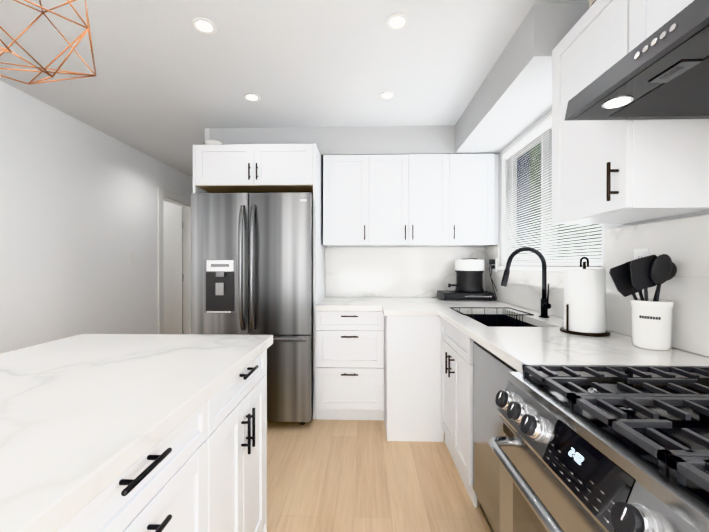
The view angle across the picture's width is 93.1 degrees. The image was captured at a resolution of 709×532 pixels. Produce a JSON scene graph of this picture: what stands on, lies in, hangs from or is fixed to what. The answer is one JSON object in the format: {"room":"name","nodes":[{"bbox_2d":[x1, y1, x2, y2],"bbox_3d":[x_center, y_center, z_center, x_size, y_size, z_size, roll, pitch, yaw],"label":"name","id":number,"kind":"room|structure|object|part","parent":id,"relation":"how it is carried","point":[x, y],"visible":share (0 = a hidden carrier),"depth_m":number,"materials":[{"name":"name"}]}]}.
{"room":"kitchen","nodes":[
{"label":"kitchen","id":0,"kind":"room"},
{"bbox_2d":[0,81,192,353],"bbox_3d":[-2.406,0.000,1.724,0.120,2.440,8.600,0,0,2],"label":"wall","id":1,"kind":"structure","parent":0,"point":[78,213],"depth_m":2.75,"materials":[{"name":"white paint"}]},
{"bbox_2d":[129,252,134,262],"bbox_3d":[-2.292,-0.086,3.462,0.010,0.116,0.072,0,0,2],"label":"light switch","id":2,"kind":"object","parent":1,"relation":"attached to","point":[131,257],"visible":1,"depth_m":3.45,"materials":[{"name":"white plastic"}]},
{"bbox_2d":[163,206,182,333],"bbox_3d":[-2.719,0.190,4.569,0.672,2.015,0.232,0,0,2],"label":"interior door","id":3,"kind":"structure","parent":1,"relation":"in","point":[173,262],"depth_m":4.61,"materials":[{"name":"white painted wood"}]},
{"bbox_2d":[157,187,190,333],"bbox_3d":[-2.322,0.145,4.334,0.140,2.132,0.876,0,0,2],"label":"door frame","id":4,"kind":"structure","parent":1,"relation":"attached to","point":[164,194],"depth_m":4.52,"materials":[{"name":"white wood"}]},
{"bbox_2d":[163,200,183,333],"bbox_3d":[-3.055,-0.013,5.292,1.380,2.440,0.070,0,0,2],"label":"wall","id":5,"kind":"structure","parent":0,"point":[165,203],"depth_m":5.24,"materials":[{"name":"white paint"}]},
{"bbox_2d":[0,0,588,177],"bbox_3d":[-1.363,-1.260,1.690,5.406,0.080,8.840,0,0,2],"label":"ceiling","id":6,"kind":"structure","parent":0,"point":[168,84],"depth_m":2.02,"materials":[{"name":"white paint"}]},
{"bbox_2d":[0,0,95,84],"bbox_3d":[-0.821,-0.848,0.806,0.374,0.735,0.394,0,0,2],"label":"pendant light","id":7,"kind":"object","parent":6,"relation":"hanging from","point":[82,35],"visible":1,"depth_m":0.86,"materials":[{"name":"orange metal"}]},
{"bbox_2d":[191,17,216,33],"bbox_3d":[-0.762,-1.216,1.704,0.120,0.005,0.120,0,0,2],"label":"recessed light","id":8,"kind":"object","parent":6,"relation":"in","point":[203,25],"visible":1,"depth_m":1.70,"materials":[{"name":"white"}]},
{"bbox_2d":[243,93,260,101],"bbox_3d":[-0.741,-1.219,2.428,0.120,0.005,0.120,0,0,2],"label":"recessed light","id":9,"kind":"object","parent":6,"relation":"in","point":[253,97],"visible":1,"depth_m":2.42,"materials":[{"name":"white plastic"}]},
{"bbox_2d":[379,91,395,99],"bbox_3d":[0.234,-1.219,2.401,0.120,0.005,0.120,0,0,2],"label":"recessed light","id":10,"kind":"object","parent":6,"relation":"in","point":[386,95],"visible":1,"depth_m":2.40,"materials":[{"name":"white plastic"}]},
{"bbox_2d":[385,13,408,30],"bbox_3d":[0.213,-1.216,1.676,0.120,0.005,0.120,0,0,2],"label":"recessed light","id":11,"kind":"object","parent":6,"relation":"in","point":[396,21],"visible":1,"depth_m":1.67,"materials":[{"name":"white"}]},
{"bbox_2d":[205,128,485,246],"bbox_3d":[0.064,-0.010,4.453,2.708,2.440,3.005,0,0,2],"label":"wall","id":12,"kind":"structure","parent":0,"point":[207,137],"depth_m":2.98,"materials":[{"name":"white paint"}]},
{"bbox_2d":[323,155,378,246],"bbox_3d":[-0.042,-0.577,3.089,0.457,0.786,0.326,0,0,2],"label":"upper cabinet","id":13,"kind":"object","parent":12,"relation":"attached to","point":[350,182],"depth_m":2.93,"materials":[{"name":"white wood"}]},
{"bbox_2d":[325,247,486,297],"bbox_3d":[0.482,0.059,3.234,1.531,0.481,0.012,0,0,2],"label":"backsplash","id":14,"kind":"structure","parent":12,"relation":"attached to","point":[350,272],"depth_m":3.23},
{"bbox_2d":[375,154,458,246],"bbox_3d":[0.476,-0.577,3.075,0.812,0.786,0.326,0,0,2],"label":"upper cabinet","id":15,"kind":"object","parent":12,"relation":"attached to","point":[429,200],"depth_m":2.91,"materials":[{"name":"white wood"}]},
{"bbox_2d":[267,415,490,531],"bbox_3d":[-1.363,1.250,1.699,5.406,0.060,8.840,0,0,2],"label":"floor","id":16,"kind":"structure","parent":0,"point":[344,476],"depth_m":1.88,"materials":[{"name":"brown wood"}]},
{"bbox_2d":[44,342,272,531],"bbox_3d":[-0.808,0.787,0.378,0.848,0.876,2.234,0,0,2],"label":"kitchen island","id":17,"kind":"object","parent":16,"relation":"on","point":[207,472],"depth_m":0.89,"materials":[{"name":"white painted wood"},{"name":"black metal"}]},
{"bbox_2d":[0,334,272,531],"bbox_3d":[-0.827,0.329,0.368,0.870,0.040,2.276,0,0,2],"label":"island countertop","id":18,"kind":"structure","parent":17,"relation":"on","point":[75,410],"depth_m":0.76,"materials":[{"name":"white stone"}]},
{"bbox_2d":[191,192,312,424],"bbox_3d":[-0.759,0.338,2.818,0.891,1.757,0.823,0,0,2],"label":"refrigerator","id":19,"kind":"object","parent":16,"relation":"on","point":[251,263],"visible":0.69,"depth_m":2.48,"materials":[{"name":"silver metal"}]},
{"bbox_2d":[193,143,324,418],"bbox_3d":[-0.790,0.123,2.954,0.989,2.185,0.644,0,0,2],"label":"tall cabinet","id":20,"kind":"object","parent":16,"relation":"on","point":[269,168],"visible":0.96,"depth_m":2.67,"materials":[{"name":"white wood"}]},
{"bbox_2d":[204,140,222,144],"bbox_3d":[-1.169,-0.995,2.786,0.150,0.050,0.150,0,0,2],"label":"bowl","id":21,"kind":"object","parent":20,"relation":"on","point":[210,142],"visible":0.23,"depth_m":2.73,"materials":[{"name":"white ceramic"}]},
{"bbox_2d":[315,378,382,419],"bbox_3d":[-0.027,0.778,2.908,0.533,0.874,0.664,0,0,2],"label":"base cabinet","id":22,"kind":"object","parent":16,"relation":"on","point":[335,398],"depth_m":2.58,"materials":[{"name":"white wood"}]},
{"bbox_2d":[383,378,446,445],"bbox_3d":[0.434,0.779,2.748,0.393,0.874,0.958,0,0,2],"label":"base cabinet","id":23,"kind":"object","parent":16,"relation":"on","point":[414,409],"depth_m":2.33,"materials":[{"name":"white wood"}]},
{"bbox_2d":[315,290,708,377],"bbox_3d":[0.450,0.290,2.140,1.532,0.108,2.174,0,0,2],"label":"countertop","id":24,"kind":"structure","parent":23,"relation":"on","point":[355,337],"depth_m":2.32,"materials":[{"name":"white stone"}]},
{"bbox_3d":[0.999,0.266,3.048,0.430,0.066,0.283,0,0,2],"label":"coffee pod drawer","id":25,"kind":"part","parent":24,"relation":"part of","materials":[{"name":"black metal"}]},
{"bbox_2d":[448,258,483,292],"bbox_3d":[1.007,0.083,3.054,0.329,0.300,0.256,0,0,2],"label":"coffee machine","id":26,"kind":"object","parent":24,"relation":"on","point":[469,274],"visible":1,"depth_m":2.95,"materials":[{"name":"grey plastic"}]},
{"bbox_2d":[466,315,537,326],"bbox_3d":[0.865,0.457,2.036,0.384,0.222,0.719,0,0,2],"label":"sink","id":27,"kind":"object","parent":24,"relation":"in","point":[492,320],"depth_m":2.38,"materials":[{"name":"black"}]},
{"bbox_2d":[450,307,533,326],"bbox_3d":[0.890,0.350,2.229,0.429,0.109,0.339,0,0,2],"label":"rack","id":28,"kind":"object","parent":27,"relation":"in","point":[484,314],"visible":0.58,"depth_m":2.22,"materials":[{"name":"black metal"}]},
{"bbox_2d":[501,247,550,317],"bbox_3d":[1.014,0.095,1.990,0.283,0.416,0.073,0,0,2],"label":"faucet","id":29,"kind":"object","parent":24,"relation":"on","point":[545,305],"visible":1,"depth_m":1.99,"materials":[{"name":"black metal"}]},
{"bbox_2d":[560,257,610,335],"bbox_3d":[1.058,0.131,1.547,0.194,0.348,0.194,0,0,2],"label":"paper towel holder","id":30,"kind":"object","parent":24,"relation":"on","point":[584,301],"visible":0.98,"depth_m":1.48,"materials":[{"name":"white paper"}]},
{"bbox_2d":[609,254,676,350],"bbox_3d":[1.078,0.131,1.258,0.200,0.349,0.147,0,0,2],"label":"utensil crock","id":31,"kind":"object","parent":24,"relation":"on","point":[651,324],"visible":1,"depth_m":1.22,"materials":[{"name":"white ceramic"}]},
{"bbox_2d":[473,341,521,531],"bbox_3d":[0.872,0.781,1.364,0.578,0.856,0.628,0,0,2],"label":"dishwasher","id":32,"kind":"object","parent":16,"relation":"on","point":[491,371],"visible":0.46,"depth_m":1.49,"materials":[{"name":"silver metal"}]},
{"bbox_2d":[488,365,708,531],"bbox_3d":[0.775,0.764,0.657,0.792,0.919,0.764,0,0,2],"label":"range","id":33,"kind":"object","parent":16,"relation":"on","point":[626,451],"visible":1,"depth_m":0.72,"materials":[{"name":"silver metal"}]},
{"bbox_2d":[209,2,588,159],"bbox_3d":[-0.032,-1.100,2.420,2.545,0.245,1.668,0,0,2],"label":"soffit","id":34,"kind":"structure","parent":0,"point":[510,102],"depth_m":2.27,"materials":[{"name":"grey paint"}]},
{"bbox_2d":[486,110,708,357],"bbox_3d":[1.242,0.005,0.331,0.120,2.440,6.020,0,0,2],"label":"wall","id":35,"kind":"structure","parent":0,"point":[607,226],"depth_m":2.18,"materials":[{"name":"white paint"}]},
{"bbox_2d":[451,154,498,246],"bbox_3d":[1.010,-0.577,3.060,0.491,0.786,0.326,0,0,2],"label":"upper cabinet","id":36,"kind":"object","parent":35,"relation":"attached to","point":[478,173],"depth_m":2.90,"materials":[{"name":"white wood"}]},
{"bbox_2d":[497,266,604,271],"bbox_3d":[1.247,0.018,2.253,0.080,0.030,1.274,0,0,2],"label":"window sill","id":37,"kind":"structure","parent":35,"relation":"attached to","point":[539,268],"depth_m":2.19,"materials":[{"name":"white paint"}]},
{"bbox_2d":[502,114,602,266],"bbox_3d":[1.292,-0.475,2.253,0.110,0.956,1.221,0,0,2],"label":"window","id":38,"kind":"structure","parent":35,"relation":"in","point":[514,170],"depth_m":2.48,"materials":[{"name":"grey plastic"}]},
{"bbox_2d":[503,117,601,265],"bbox_3d":[1.257,-0.469,2.254,0.048,0.935,1.187,0,0,2],"label":"window blinds","id":39,"kind":"object","parent":38,"relation":"attached to","point":[531,137],"visible":0.52,"depth_m":2.25,"materials":[{"name":"white plastic"}]},
{"bbox_2d":[487,270,708,357],"bbox_3d":[1.224,0.169,2.144,0.012,0.268,2.124,0,0,2],"label":"backsplash","id":40,"kind":"structure","parent":35,"relation":"attached to","point":[689,294],"depth_m":1.48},
{"bbox_2d":[489,258,496,299],"bbox_3d":[1.212,0.113,2.939,0.058,0.362,0.119,0,0,2],"label":"outlet","id":41,"kind":"object","parent":40,"relation":"attached to","point":[493,261],"visible":0.96,"depth_m":2.94,"materials":[{"name":"white plastic"}]},
{"bbox_2d":[552,0,708,223],"bbox_3d":[1.047,-0.584,1.272,0.316,0.790,0.503,0,0,2],"label":"upper cabinet","id":42,"kind":"object","parent":35,"relation":"attached to","point":[616,171],"depth_m":1.17,"materials":[{"name":"white wood"}]},
{"bbox_2d":[588,0,595,7],"bbox_3d":[0.984,-1.036,1.285,0.156,0.110,0.156,0,0,2],"label":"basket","id":43,"kind":"object","parent":42,"relation":"on","point":[591,2],"visible":0.17,"depth_m":1.30,"materials":[{"name":"beige wicker"}]},
{"bbox_2d":[564,0,708,120],"bbox_3d":[0.919,-0.517,0.673,0.506,0.108,0.810,0,0,2],"label":"range hood","id":44,"kind":"object","parent":42,"relation":"attached to","point":[662,72],"visible":1,"depth_m":0.86,"materials":[{"name":"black metal"}]},
{"bbox_2d":[634,248,648,259],"bbox_3d":[1.192,-0.014,1.397,0.009,0.116,0.072,0,0,2],"label":"electrical outlet","id":45,"kind":"object","parent":35,"relation":"attached to","point":[640,253],"visible":0.29,"depth_m":1.40,"materials":[{"name":"white plastic"}]},
{"bbox_2d":[644,0,693,39],"bbox_3d":[1.035,-0.777,0.839,0.316,0.400,0.480,0,0,2],"label":"upper cabinet","id":46,"kind":"object","parent":35,"relation":"attached to","point":[657,13],"depth_m":0.98,"materials":[{"name":"white wood"}]},
{"label":"outside","id":47,"kind":"structure","parent":0,"visible":0},
{"bbox_2d":[529,143,601,258],"bbox_3d":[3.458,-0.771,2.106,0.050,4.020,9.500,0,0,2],"label":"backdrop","id":48,"kind":"structure","parent":47,"point":[536,157],"depth_m":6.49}
]}

